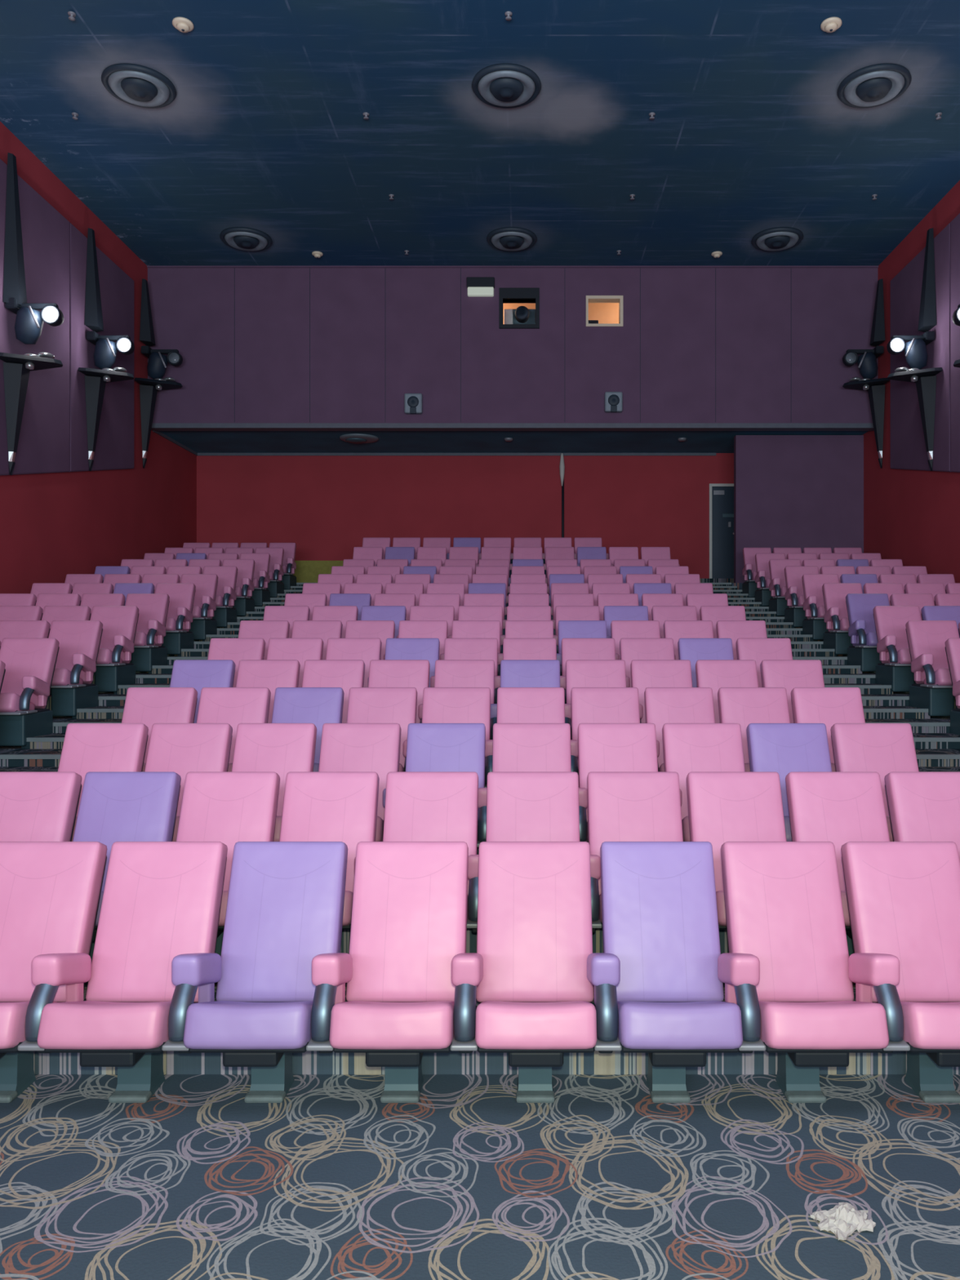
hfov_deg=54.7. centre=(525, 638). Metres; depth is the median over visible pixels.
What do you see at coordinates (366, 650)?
seat
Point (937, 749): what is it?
stairs
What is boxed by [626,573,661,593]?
seat
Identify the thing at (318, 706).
seat
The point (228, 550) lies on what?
seat
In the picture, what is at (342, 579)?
seat
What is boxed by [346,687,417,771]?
seat
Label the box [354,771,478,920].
seat
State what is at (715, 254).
smoke detector
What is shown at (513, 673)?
seat
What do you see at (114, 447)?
acoustic panel
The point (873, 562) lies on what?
seat
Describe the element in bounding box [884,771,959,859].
seat
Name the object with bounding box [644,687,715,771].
seat
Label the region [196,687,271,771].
seat
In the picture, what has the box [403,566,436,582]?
seat
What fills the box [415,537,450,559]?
seat
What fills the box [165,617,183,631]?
seat cushion
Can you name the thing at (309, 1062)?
floor
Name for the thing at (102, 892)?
seat cushion
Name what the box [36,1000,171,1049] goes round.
seat cushion
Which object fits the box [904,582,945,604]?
seat
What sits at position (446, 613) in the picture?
seat
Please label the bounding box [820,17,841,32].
smoke detector
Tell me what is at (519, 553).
seat
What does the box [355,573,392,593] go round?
seat
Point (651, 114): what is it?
sprinkler head
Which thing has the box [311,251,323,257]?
smoke detector
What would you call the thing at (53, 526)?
wall
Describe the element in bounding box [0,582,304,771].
stairs
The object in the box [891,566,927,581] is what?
seat
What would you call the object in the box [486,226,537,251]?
ceiling vent
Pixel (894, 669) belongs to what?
seat
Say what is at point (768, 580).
seat cushion
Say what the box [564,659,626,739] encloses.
seat
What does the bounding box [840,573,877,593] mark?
seat
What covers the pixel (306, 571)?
platform
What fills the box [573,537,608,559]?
seat
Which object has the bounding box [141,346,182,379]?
spotlight
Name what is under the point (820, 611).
seat cushion
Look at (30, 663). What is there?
seat
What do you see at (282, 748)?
seat
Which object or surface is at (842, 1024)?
seat cushion
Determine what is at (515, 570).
seat
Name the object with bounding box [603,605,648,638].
seat
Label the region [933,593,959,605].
seat
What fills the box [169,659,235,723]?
seat
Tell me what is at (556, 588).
seat
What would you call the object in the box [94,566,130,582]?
seat
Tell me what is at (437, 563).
seat
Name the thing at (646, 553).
seat
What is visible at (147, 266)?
trim
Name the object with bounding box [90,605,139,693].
seat
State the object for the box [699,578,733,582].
floor
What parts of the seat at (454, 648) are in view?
armrest, backrest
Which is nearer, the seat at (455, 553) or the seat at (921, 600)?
the seat at (921, 600)
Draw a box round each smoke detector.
[172,17,193,32]
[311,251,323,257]
[711,251,722,257]
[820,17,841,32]
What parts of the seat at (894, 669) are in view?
armrest, arm post, panel, backrest, plate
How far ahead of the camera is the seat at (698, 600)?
11.78 m
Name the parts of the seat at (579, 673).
armrest, arm post, backrest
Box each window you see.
[499,287,539,328]
[586,295,622,326]
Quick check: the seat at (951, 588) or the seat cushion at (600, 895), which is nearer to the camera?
the seat cushion at (600, 895)
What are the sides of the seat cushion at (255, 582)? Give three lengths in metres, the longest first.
0.478 x 0.412 x 0.172 m
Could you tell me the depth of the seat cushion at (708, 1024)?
3.60 m
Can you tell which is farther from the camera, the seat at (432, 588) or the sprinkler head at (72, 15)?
the seat at (432, 588)
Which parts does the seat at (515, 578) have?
backrest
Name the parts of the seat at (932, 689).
armrest, arm post, panel, backrest, plate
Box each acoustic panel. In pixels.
[0,159,69,475]
[68,222,133,471]
[890,222,951,471]
[951,213,959,472]
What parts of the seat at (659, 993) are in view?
armrest, arm post, backrest, pedestal leg, foot plate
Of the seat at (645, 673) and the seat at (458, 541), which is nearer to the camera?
the seat at (645, 673)
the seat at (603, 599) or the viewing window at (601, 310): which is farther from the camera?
the viewing window at (601, 310)
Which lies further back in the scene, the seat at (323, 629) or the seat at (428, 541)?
the seat at (428, 541)
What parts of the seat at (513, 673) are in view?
arm post, armrest, backrest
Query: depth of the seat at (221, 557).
16.49 m
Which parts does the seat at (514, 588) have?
armrest, backrest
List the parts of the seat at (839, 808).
backrest, pedestal leg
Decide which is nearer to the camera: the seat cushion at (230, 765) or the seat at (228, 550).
the seat cushion at (230, 765)
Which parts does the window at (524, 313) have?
pane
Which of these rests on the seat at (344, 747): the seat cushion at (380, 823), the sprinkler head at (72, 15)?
the seat cushion at (380, 823)
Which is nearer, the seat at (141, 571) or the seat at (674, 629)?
the seat at (674, 629)
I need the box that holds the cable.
[559,453,564,537]
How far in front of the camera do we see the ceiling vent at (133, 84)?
11.84 m
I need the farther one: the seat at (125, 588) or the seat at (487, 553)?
the seat at (487, 553)
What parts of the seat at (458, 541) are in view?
backrest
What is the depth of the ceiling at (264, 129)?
12.85 m
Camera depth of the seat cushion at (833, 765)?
6.44 m
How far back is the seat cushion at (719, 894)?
4.55 m
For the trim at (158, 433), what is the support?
attached to the wall at (325, 505)
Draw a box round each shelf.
[0,352,62,371]
[77,367,133,382]
[134,377,182,390]
[842,377,889,390]
[887,367,942,382]
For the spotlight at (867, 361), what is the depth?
17.37 m
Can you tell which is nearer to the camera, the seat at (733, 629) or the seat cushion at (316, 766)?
the seat cushion at (316, 766)
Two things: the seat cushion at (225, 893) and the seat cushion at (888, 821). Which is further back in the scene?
the seat cushion at (888, 821)
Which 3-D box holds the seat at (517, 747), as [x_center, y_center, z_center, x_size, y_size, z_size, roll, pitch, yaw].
[-0.001,1.069,5.875,0.604,1.002,0.836,0,0,0]
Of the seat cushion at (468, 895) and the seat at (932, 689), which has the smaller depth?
the seat cushion at (468, 895)
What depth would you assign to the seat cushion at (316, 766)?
6.44 m
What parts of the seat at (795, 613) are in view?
armrest, arm post, panel, backrest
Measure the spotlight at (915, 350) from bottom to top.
0.579 m
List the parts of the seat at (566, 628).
armrest, backrest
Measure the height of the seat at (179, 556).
1.002 m
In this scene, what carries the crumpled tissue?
on the floor at (193, 1180)
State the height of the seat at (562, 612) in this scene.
1.002 m
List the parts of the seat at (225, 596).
backrest, panel, arm post, armrest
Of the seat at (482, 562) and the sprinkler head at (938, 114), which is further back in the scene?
the seat at (482, 562)
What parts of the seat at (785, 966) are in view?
armrest, arm post, backrest, pedestal leg, foot plate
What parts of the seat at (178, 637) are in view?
backrest, plate, panel, arm post, armrest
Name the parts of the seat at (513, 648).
arm post, armrest, backrest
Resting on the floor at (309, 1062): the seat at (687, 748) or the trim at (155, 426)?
the seat at (687, 748)
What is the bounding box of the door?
[709,483,733,578]
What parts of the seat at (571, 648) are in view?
armrest, arm post, backrest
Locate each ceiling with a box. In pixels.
[0,0,959,266]
[160,431,867,453]
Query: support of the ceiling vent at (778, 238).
in the ceiling at (264, 129)
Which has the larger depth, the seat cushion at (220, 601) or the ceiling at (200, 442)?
the ceiling at (200, 442)
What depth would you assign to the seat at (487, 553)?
16.46 m
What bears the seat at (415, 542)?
on the floor at (309, 1062)
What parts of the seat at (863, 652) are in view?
armrest, arm post, panel, plate, backrest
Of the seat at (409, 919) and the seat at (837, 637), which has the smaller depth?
the seat at (409, 919)
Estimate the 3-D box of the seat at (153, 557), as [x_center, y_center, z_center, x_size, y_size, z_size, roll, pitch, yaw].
[-6.584,-1.021,16.215,0.604,1.002,0.836,0,0,0]
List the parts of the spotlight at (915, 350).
arm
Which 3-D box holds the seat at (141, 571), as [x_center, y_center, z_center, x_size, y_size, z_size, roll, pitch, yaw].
[-6.014,-0.641,14.335,0.604,1.002,0.836,0,0,0]
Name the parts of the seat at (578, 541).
backrest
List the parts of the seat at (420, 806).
backrest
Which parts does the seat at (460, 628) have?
armrest, backrest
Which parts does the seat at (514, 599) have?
armrest, backrest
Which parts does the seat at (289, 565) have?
backrest, panel, arm post, armrest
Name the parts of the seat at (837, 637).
armrest, arm post, panel, plate, backrest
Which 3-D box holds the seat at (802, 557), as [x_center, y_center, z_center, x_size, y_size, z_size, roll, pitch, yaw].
[4.901,-1.021,16.215,0.604,1.002,0.836,0,0,0]
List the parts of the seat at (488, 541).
backrest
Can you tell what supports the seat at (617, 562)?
on the floor at (309, 1062)
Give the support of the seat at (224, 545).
on the floor at (309, 1062)
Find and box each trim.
[146,266,878,267]
[151,422,874,431]
[152,431,715,455]
[234,267,715,422]
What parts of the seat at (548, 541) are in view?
backrest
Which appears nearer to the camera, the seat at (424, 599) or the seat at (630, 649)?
the seat at (630, 649)
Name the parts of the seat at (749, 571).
armrest, arm post, panel, backrest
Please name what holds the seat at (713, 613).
on the floor at (309, 1062)
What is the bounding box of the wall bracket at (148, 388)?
[134,278,182,468]
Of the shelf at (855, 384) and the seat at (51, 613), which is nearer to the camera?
the seat at (51, 613)
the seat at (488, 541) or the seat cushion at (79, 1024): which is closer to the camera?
the seat cushion at (79, 1024)
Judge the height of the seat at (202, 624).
1.002 m
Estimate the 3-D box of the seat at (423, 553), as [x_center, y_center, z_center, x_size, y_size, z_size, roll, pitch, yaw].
[-1.711,-1.131,16.215,0.604,1.002,0.836,0,0,0]
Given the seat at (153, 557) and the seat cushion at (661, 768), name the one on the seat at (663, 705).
the seat cushion at (661, 768)
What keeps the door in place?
in the wall at (325, 505)
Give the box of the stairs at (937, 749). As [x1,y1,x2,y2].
[711,582,959,771]
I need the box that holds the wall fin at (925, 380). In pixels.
[887,227,942,471]
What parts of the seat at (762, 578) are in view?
armrest, arm post, panel, backrest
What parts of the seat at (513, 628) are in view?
arm post, armrest, backrest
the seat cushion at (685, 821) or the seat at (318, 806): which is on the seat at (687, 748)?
the seat cushion at (685, 821)
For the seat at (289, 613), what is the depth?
10.84 m
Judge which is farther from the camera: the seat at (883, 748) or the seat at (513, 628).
the seat at (513, 628)
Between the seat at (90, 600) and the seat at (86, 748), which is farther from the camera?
the seat at (90, 600)
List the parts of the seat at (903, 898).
armrest, arm post, backrest, pedestal leg, foot plate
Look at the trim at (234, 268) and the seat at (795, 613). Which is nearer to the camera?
the seat at (795, 613)
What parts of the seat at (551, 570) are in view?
backrest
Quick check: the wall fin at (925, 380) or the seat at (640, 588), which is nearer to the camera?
the seat at (640, 588)
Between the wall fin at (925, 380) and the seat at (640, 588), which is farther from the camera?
the wall fin at (925, 380)
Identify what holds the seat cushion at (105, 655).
on the seat at (114, 668)
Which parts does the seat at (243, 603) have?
backrest, panel, arm post, armrest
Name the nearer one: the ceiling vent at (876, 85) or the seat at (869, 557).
the ceiling vent at (876, 85)
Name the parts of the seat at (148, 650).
plate, backrest, panel, arm post, armrest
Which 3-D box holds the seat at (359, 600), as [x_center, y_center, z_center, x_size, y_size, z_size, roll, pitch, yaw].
[-2.281,-0.071,11.515,0.604,1.002,0.836,0,0,0]
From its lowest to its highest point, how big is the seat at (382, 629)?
1.002 m
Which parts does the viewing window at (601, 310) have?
pane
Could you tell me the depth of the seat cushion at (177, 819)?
5.48 m
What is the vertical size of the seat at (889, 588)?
1.002 m
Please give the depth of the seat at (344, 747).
6.10 m
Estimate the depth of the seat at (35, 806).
5.17 m
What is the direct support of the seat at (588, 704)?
on the floor at (309, 1062)
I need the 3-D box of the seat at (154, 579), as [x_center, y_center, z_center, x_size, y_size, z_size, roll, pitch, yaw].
[-5.444,-0.451,13.395,0.604,1.002,0.836,0,0,0]
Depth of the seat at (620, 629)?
9.89 m
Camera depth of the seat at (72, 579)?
13.67 m
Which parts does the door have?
plate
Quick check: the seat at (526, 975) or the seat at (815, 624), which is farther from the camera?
the seat at (815, 624)
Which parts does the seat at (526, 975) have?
arm post, armrest, pedestal leg, backrest, foot plate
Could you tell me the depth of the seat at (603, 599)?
11.78 m
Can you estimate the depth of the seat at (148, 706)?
7.06 m
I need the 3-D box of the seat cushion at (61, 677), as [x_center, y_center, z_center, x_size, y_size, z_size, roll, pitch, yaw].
[-4.832,0.438,9.428,0.478,0.172,0.412,0,-20,0]
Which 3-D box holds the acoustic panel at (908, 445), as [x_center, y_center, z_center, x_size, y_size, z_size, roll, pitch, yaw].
[6.743,-4.612,15.860,0.052,3.956,2.400,0,0,0]
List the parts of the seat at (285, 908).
arm post, armrest, foot plate, pedestal leg, backrest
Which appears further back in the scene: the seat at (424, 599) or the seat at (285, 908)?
the seat at (424, 599)
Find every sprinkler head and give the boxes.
[67,11,75,21]
[71,112,78,119]
[362,112,369,119]
[388,194,394,199]
[504,11,512,20]
[629,194,635,199]
[648,112,655,119]
[871,194,877,199]
[935,112,942,119]
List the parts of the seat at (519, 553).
backrest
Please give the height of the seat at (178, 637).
1.002 m
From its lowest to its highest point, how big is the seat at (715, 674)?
1.002 m
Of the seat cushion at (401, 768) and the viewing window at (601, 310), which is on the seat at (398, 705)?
the seat cushion at (401, 768)
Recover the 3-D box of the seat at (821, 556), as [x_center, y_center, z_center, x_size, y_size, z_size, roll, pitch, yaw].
[5.471,-1.021,16.215,0.604,1.002,0.836,0,0,0]
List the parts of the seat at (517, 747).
arm post, armrest, backrest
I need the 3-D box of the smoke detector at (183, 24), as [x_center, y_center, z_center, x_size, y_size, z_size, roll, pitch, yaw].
[-3.983,-7.109,10.770,0.236,0.082,0.236,0,0,0]
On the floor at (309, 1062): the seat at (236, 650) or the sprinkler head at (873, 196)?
the seat at (236, 650)
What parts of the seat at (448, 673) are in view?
armrest, backrest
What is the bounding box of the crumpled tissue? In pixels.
[810,1202,875,1239]
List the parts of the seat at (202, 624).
backrest, plate, panel, arm post, armrest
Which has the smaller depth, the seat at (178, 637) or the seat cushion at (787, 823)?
the seat cushion at (787, 823)
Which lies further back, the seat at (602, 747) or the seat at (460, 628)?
the seat at (460, 628)
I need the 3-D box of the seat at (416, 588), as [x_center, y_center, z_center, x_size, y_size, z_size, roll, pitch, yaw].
[-1.711,-0.261,12.455,0.604,1.002,0.836,0,0,0]
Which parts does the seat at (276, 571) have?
backrest, panel, arm post, armrest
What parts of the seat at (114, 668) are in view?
plate, backrest, panel, arm post, armrest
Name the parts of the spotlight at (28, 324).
arm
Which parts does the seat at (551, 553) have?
backrest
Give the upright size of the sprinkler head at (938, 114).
0.058 m
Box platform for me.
[293,560,343,582]
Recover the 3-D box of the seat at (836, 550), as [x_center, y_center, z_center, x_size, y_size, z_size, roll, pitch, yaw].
[6.084,-1.211,17.155,0.690,1.002,0.836,0,0,0]
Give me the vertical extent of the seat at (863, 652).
1.002 m
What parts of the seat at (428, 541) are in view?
backrest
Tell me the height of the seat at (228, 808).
1.002 m
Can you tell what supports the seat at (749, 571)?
on the floor at (309, 1062)
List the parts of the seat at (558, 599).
backrest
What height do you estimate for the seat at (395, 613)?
1.002 m
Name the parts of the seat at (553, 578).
backrest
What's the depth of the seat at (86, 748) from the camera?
6.11 m
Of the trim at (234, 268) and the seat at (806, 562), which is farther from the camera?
the trim at (234, 268)
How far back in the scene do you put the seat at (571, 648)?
8.94 m
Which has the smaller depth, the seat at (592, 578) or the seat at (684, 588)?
the seat at (684, 588)
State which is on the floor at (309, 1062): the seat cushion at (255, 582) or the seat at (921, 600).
the seat at (921, 600)
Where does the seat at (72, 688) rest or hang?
on the floor at (309, 1062)
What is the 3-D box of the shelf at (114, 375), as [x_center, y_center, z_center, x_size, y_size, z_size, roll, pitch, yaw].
[-6.829,-4.335,15.240,0.733,0.060,0.720,0,0,0]
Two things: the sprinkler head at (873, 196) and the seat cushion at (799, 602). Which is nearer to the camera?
the seat cushion at (799, 602)
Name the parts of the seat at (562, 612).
armrest, backrest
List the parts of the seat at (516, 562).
backrest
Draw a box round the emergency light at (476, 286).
[466,276,494,296]
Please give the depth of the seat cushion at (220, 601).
13.97 m
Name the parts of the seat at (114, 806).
pedestal leg, backrest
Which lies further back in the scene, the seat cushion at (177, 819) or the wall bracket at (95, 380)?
the wall bracket at (95, 380)
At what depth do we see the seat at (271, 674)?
8.00 m
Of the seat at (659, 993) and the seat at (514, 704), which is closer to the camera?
the seat at (659, 993)
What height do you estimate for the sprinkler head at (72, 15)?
0.058 m
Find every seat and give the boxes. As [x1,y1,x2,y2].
[0,593,36,605]
[0,605,43,620]
[0,620,50,644]
[0,638,59,746]
[0,660,5,693]
[0,771,81,841]
[0,841,106,1102]
[17,841,227,1102]
[30,582,72,598]
[35,593,80,613]
[41,605,91,628]
[48,620,102,716]
[57,723,148,841]
[64,573,103,589]
[71,582,113,604]
[72,771,181,960]
[80,593,125,620]
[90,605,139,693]
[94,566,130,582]
[103,573,142,593]
[113,582,154,604]
[120,559,154,573]
[121,687,197,771]
[124,593,169,673]
[130,566,166,582]
[142,573,179,593]
[143,553,174,566]
[144,723,232,841]
[154,559,187,573]
[155,582,195,656]
[161,841,347,1102]
[164,547,193,559]
[166,566,201,582]
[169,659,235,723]
[175,553,206,566]
[176,771,279,955]
[180,573,217,641]
[182,542,210,553]
[188,559,221,573]
[194,547,223,559]
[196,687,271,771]
[203,566,237,628]
[207,553,238,566]
[207,638,265,687]
[211,542,239,553]
[222,559,254,617]
[224,547,253,559]
[231,723,316,841]
[235,659,300,723]
[238,620,289,659]
[240,542,267,553]
[240,553,270,606]
[255,547,284,597]
[262,605,310,638]
[266,638,323,687]
[269,542,296,589]
[271,687,344,771]
[279,771,379,929]
[284,593,327,620]
[291,620,342,659]
[302,582,341,605]
[302,659,364,723]
[306,841,468,1102]
[311,605,358,638]
[317,573,354,593]
[318,723,401,841]
[325,638,382,687]
[328,593,371,620]
[331,566,364,582]
[342,559,374,573]
[343,582,382,605]
[345,620,395,659]
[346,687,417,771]
[352,546,382,566]
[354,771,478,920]
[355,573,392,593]
[360,605,406,638]
[362,537,391,559]
[367,566,400,582]
[368,638,439,687]
[368,659,430,723]
[373,593,415,620]
[376,546,414,566]
[377,559,408,573]
[382,723,485,848]
[383,620,448,659]
[384,537,421,559]
[385,582,423,605]
[395,573,431,593]
[396,605,454,638]
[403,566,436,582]
[403,687,490,771]
[408,546,446,566]
[408,593,460,620]
[410,559,442,573]
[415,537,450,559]
[417,659,494,723]
[426,582,465,605]
[430,638,497,687]
[433,573,469,593]
[439,566,472,583]
[440,620,500,659]
[441,546,478,566]
[444,559,475,573]
[446,537,480,559]
[447,605,502,638]
[450,841,596,1102]
[455,593,504,620]
[466,771,579,933]
[468,582,506,606]
[471,573,507,595]
[475,546,510,566]
[475,566,508,586]
[477,723,571,847]
[478,537,511,559]
[478,559,509,577]
[484,687,564,787]
[489,659,559,739]
[494,638,556,703]
[497,620,553,675]
[500,605,551,653]
[502,593,549,635]
[504,582,546,619]
[506,566,544,595]
[506,573,546,606]
[508,559,543,586]
[509,546,542,577]
[510,537,541,564]
[542,537,571,564]
[543,546,574,575]
[546,559,577,586]
[546,566,580,595]
[549,573,584,606]
[551,582,588,619]
[551,593,593,635]
[553,605,599,653]
[556,620,607,675]
[560,638,615,703]
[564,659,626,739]
[570,687,639,775]
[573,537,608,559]
[577,546,606,566]
[577,723,657,842]
[580,559,611,573]
[583,566,616,582]
[586,771,683,933]
[586,841,742,1102]
[587,573,622,593]
[591,582,630,605]
[597,593,638,620]
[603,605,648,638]
[608,546,638,566]
[610,620,660,659]
[613,559,644,573]
[619,566,653,582]
[619,638,674,687]
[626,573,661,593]
[630,659,692,723]
[633,582,671,605]
[640,546,679,566]
[641,593,683,620]
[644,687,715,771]
[647,559,679,573]
[651,605,697,638]
[655,566,688,582]
[662,723,745,841]
[663,573,700,593]
[663,620,713,659]
[674,582,713,605]
[677,638,733,687]
[685,593,728,620]
[685,771,786,929]
[695,659,758,723]
[699,605,746,638]
[715,620,767,659]
[717,687,790,771]
[717,841,888,1102]
[735,638,792,687]
[742,547,771,597]
[746,723,831,841]
[755,553,785,606]
[760,659,824,723]
[768,559,801,616]
[773,547,801,559]
[784,566,818,628]
[785,771,889,956]
[786,553,817,566]
[791,687,865,771]
[801,573,839,641]
[802,547,831,559]
[802,559,835,573]
[818,553,849,566]
[820,566,855,582]
[822,582,862,656]
[830,723,919,841]
[832,547,862,559]
[835,559,869,573]
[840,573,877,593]
[840,841,959,1102]
[845,593,889,673]
[850,553,881,566]
[856,566,891,582]
[862,582,904,605]
[870,559,902,573]
[872,605,921,693]
[878,573,916,593]
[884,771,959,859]
[889,593,934,620]
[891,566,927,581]
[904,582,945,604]
[905,620,959,716]
[916,573,955,593]
[920,605,959,638]
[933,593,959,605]
[945,582,959,593]
[945,638,959,735]
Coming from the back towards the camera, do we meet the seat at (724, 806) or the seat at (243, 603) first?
the seat at (243, 603)
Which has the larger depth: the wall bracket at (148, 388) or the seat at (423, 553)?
the wall bracket at (148, 388)
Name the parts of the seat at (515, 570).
backrest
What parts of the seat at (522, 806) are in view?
armrest, arm post, backrest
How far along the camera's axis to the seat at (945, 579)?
13.67 m
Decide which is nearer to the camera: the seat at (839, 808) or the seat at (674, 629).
the seat at (839, 808)
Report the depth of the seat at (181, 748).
6.11 m
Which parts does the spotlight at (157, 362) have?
arm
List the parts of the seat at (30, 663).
plate, panel, arm post, backrest, armrest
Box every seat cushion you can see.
[0,693,35,711]
[0,1000,57,1048]
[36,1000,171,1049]
[51,668,83,685]
[71,816,77,841]
[95,891,103,926]
[96,648,122,663]
[133,631,155,645]
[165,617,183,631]
[172,816,179,841]
[182,1000,312,1049]
[191,605,207,617]
[214,595,228,606]
[218,890,228,926]
[227,763,232,771]
[235,586,246,596]
[253,577,258,587]
[268,571,274,580]
[273,815,282,841]
[282,564,286,573]
[313,762,319,771]
[328,1000,453,1049]
[342,890,353,926]
[375,816,383,841]
[399,763,404,771]
[466,895,468,920]
[475,1000,596,1049]
[586,821,588,842]
[599,893,602,923]
[617,1000,742,1049]
[658,763,664,771]
[681,816,690,841]
[715,890,726,926]
[744,762,750,771]
[751,571,756,580]
[758,1000,888,1049]
[765,577,770,587]
[776,586,786,596]
[783,815,791,841]
[792,595,804,606]
[811,605,825,617]
[831,763,835,771]
[833,617,849,631]
[840,890,850,926]
[858,631,877,645]
[886,816,893,841]
[888,648,911,663]
[900,1001,959,1049]
[924,668,951,685]
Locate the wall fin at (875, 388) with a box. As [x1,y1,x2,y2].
[842,278,889,468]
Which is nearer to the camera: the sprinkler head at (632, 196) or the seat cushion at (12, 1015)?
the seat cushion at (12, 1015)
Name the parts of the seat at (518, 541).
backrest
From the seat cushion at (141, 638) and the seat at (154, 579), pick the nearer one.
the seat cushion at (141, 638)
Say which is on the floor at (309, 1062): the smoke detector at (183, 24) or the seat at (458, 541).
the seat at (458, 541)
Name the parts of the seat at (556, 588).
backrest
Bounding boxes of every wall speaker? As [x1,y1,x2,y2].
[404,393,422,413]
[604,391,622,413]
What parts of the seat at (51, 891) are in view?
foot plate, pedestal leg, backrest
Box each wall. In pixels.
[0,121,196,593]
[147,267,877,422]
[196,453,733,578]
[733,435,863,582]
[862,180,959,582]
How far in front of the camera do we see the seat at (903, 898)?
4.11 m
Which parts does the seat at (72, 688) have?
plate, panel, backrest, arm post, armrest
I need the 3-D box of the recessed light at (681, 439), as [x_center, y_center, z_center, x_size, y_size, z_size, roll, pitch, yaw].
[3.207,-4.065,18.950,0.180,0.050,0.180,0,0,0]
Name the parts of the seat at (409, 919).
arm post, armrest, foot plate, pedestal leg, backrest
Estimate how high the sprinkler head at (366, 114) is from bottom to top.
0.058 m
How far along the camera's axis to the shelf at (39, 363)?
12.78 m
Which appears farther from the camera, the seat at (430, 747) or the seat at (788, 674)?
the seat at (788, 674)
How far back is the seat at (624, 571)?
14.61 m
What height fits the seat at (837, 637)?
1.002 m
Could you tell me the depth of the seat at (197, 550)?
17.43 m
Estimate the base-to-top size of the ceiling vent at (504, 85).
0.155 m
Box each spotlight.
[5,297,63,344]
[86,331,134,369]
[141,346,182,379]
[842,346,884,379]
[886,331,934,369]
[952,304,959,326]
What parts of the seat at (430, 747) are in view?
armrest, backrest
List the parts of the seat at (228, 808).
pedestal leg, backrest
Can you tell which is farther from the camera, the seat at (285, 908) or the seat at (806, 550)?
the seat at (806, 550)
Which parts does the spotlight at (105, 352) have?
arm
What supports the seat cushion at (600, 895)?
on the seat at (623, 806)
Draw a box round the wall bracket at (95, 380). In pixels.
[77,227,133,471]
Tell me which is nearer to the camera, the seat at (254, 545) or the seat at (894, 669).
the seat at (894, 669)
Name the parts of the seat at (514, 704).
arm post, armrest, backrest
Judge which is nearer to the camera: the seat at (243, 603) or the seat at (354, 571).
the seat at (354, 571)
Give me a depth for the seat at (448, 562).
15.55 m
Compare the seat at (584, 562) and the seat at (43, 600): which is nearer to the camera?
the seat at (43, 600)
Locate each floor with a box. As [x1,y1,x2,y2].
[0,582,959,1074]
[0,1074,959,1279]
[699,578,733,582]
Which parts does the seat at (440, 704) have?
armrest, arm post, backrest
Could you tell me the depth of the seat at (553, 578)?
13.66 m
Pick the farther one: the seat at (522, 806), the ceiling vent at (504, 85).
the ceiling vent at (504, 85)
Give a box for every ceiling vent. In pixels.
[101,62,176,108]
[219,226,272,251]
[471,62,541,108]
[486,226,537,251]
[751,226,803,251]
[836,62,911,108]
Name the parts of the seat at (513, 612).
armrest, backrest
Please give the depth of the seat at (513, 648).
8.95 m
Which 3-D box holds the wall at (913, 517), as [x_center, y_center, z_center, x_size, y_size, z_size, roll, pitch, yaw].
[6.877,-2.500,7.325,0.200,9.300,26.650,0,0,0]
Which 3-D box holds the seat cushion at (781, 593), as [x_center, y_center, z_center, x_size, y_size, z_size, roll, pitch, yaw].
[4.374,-0.702,15.068,0.478,0.172,0.412,0,-20,0]
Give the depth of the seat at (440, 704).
7.05 m
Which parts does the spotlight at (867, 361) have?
arm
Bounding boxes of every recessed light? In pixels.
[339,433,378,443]
[504,437,512,441]
[677,437,686,441]
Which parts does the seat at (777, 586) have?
armrest, arm post, panel, backrest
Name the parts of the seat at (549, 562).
backrest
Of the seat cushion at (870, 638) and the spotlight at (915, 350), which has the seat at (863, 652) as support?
the seat cushion at (870, 638)
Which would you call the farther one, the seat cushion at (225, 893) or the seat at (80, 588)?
the seat at (80, 588)
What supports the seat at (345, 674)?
on the floor at (309, 1062)
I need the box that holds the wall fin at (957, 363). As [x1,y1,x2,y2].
[953,359,959,367]
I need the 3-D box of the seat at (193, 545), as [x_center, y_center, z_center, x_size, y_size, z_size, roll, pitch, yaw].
[-6.584,-1.401,18.095,0.604,1.002,0.836,0,0,0]
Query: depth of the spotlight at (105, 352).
15.22 m
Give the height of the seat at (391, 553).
1.002 m
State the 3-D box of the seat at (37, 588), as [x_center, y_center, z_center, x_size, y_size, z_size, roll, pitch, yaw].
[-6.584,-0.261,12.455,0.604,1.002,0.836,0,0,0]
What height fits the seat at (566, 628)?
1.002 m
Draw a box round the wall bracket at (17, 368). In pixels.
[0,152,62,475]
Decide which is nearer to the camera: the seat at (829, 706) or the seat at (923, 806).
the seat at (923, 806)
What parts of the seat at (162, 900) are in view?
arm post, armrest, foot plate, pedestal leg, backrest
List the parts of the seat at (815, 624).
armrest, arm post, panel, backrest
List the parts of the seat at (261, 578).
backrest, panel, arm post, armrest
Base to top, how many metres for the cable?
3.020 m
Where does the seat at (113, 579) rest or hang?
on the floor at (309, 1062)
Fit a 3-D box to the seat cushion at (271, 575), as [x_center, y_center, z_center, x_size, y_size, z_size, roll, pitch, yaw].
[-4.832,-1.082,16.948,0.478,0.172,0.412,0,-20,0]
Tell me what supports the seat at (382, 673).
on the floor at (309, 1062)
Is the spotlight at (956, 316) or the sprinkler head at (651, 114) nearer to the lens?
the sprinkler head at (651, 114)
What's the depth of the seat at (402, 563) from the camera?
15.55 m

